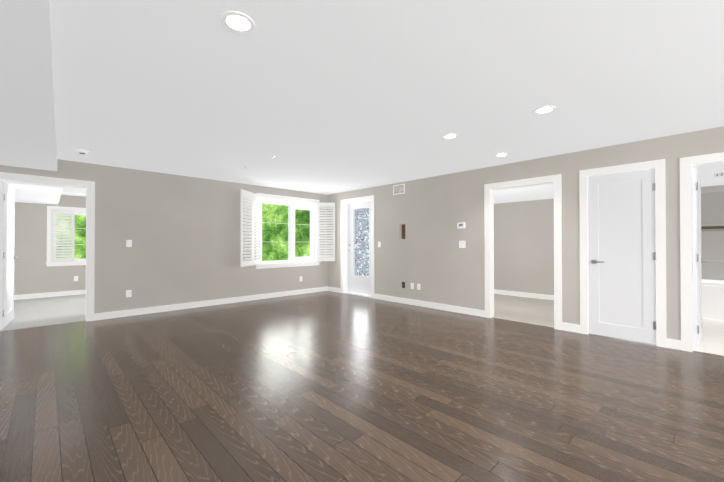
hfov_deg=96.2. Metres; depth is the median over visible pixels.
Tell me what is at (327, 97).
ceiling
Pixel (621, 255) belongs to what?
closet door
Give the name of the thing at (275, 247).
backdrop
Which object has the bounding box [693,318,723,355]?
floor
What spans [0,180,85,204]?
ceiling
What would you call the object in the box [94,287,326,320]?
baseboard
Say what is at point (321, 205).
shutter
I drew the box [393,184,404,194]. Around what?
air vent
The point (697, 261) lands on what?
bathroom door
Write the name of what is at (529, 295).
baseboard
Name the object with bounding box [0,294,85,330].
floor
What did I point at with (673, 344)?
baseboard
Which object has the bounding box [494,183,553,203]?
ceiling
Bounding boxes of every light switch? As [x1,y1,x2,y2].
[126,240,131,246]
[459,241,465,247]
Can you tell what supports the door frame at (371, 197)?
attached to the wall at (419, 235)
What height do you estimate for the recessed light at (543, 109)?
0.006 m
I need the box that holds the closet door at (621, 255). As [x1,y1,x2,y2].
[588,168,655,344]
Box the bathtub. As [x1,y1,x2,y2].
[692,278,723,320]
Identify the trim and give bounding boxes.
[579,159,666,347]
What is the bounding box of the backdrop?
[56,204,309,260]
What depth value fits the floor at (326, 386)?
2.48 m
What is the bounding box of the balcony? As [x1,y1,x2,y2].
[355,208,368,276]
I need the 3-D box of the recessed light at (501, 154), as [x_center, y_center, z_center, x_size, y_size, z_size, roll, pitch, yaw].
[1.947,-1.202,4.526,0.176,0.006,0.176,0,-1,-44]
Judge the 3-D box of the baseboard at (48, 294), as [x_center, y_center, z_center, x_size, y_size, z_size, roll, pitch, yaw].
[-7.397,1.198,6.864,4.500,0.101,0.016,0,-1,-44]
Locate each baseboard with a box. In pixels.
[14,290,85,299]
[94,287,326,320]
[327,287,680,349]
[494,289,553,299]
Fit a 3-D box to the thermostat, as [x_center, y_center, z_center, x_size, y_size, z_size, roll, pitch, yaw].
[1.710,-0.268,5.592,0.025,0.100,0.140,0,-1,-44]
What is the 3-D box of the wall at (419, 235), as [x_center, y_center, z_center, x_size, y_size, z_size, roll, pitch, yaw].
[2.597,0.017,4.911,0.300,2.440,9.940,0,-1,-44]
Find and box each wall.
[0,159,327,313]
[14,195,85,294]
[328,126,723,339]
[494,199,553,294]
[692,185,723,279]
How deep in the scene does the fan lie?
4.64 m
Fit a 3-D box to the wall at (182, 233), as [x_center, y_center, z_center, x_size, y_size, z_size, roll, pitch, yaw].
[-3.507,0.024,5.812,7.800,2.440,0.140,0,-1,-44]
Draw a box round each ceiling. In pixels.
[0,0,56,170]
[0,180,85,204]
[51,0,723,194]
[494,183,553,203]
[691,163,723,186]
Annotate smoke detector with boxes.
[75,149,88,154]
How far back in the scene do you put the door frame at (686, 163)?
3.61 m
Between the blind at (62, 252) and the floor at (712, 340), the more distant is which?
the blind at (62, 252)
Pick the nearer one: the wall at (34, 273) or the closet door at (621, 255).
the closet door at (621, 255)
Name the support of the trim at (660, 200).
attached to the wall at (419, 235)
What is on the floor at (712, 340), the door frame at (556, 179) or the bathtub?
the bathtub
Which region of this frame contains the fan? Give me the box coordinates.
[713,172,723,176]
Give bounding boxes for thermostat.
[457,222,464,227]
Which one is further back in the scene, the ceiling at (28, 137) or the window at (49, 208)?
the window at (49, 208)
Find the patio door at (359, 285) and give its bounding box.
[344,201,370,297]
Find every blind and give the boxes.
[50,209,74,262]
[240,189,261,266]
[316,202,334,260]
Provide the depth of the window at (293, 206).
7.58 m
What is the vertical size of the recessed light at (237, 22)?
0.006 m
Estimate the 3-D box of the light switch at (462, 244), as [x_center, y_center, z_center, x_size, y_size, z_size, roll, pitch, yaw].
[1.726,0.057,5.584,0.010,0.120,0.115,0,-1,-44]
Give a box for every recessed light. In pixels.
[221,11,254,32]
[442,133,457,138]
[495,153,508,156]
[534,106,555,113]
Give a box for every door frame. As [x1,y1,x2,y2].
[0,172,94,321]
[341,195,373,298]
[484,174,561,329]
[680,152,723,351]
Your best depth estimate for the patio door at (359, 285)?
7.75 m
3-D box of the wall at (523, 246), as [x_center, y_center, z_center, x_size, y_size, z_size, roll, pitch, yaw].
[3.504,0.037,7.507,0.120,2.440,3.640,0,-1,-44]
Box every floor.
[0,291,723,481]
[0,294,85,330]
[493,294,553,327]
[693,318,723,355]
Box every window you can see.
[46,206,85,265]
[255,193,320,268]
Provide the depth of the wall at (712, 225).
5.62 m
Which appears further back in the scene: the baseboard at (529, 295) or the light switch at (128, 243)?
the baseboard at (529, 295)
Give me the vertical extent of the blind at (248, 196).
1.440 m
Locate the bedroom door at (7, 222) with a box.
[0,181,18,329]
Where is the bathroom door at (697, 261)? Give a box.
[692,167,707,348]
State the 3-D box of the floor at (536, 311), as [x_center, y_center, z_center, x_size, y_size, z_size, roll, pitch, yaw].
[2.604,1.278,6.623,2.590,0.064,3.600,0,-1,-44]
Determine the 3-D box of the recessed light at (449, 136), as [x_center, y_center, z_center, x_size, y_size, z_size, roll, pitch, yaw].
[1.017,-1.209,3.748,0.176,0.006,0.176,0,-1,-44]
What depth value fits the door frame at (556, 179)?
4.57 m

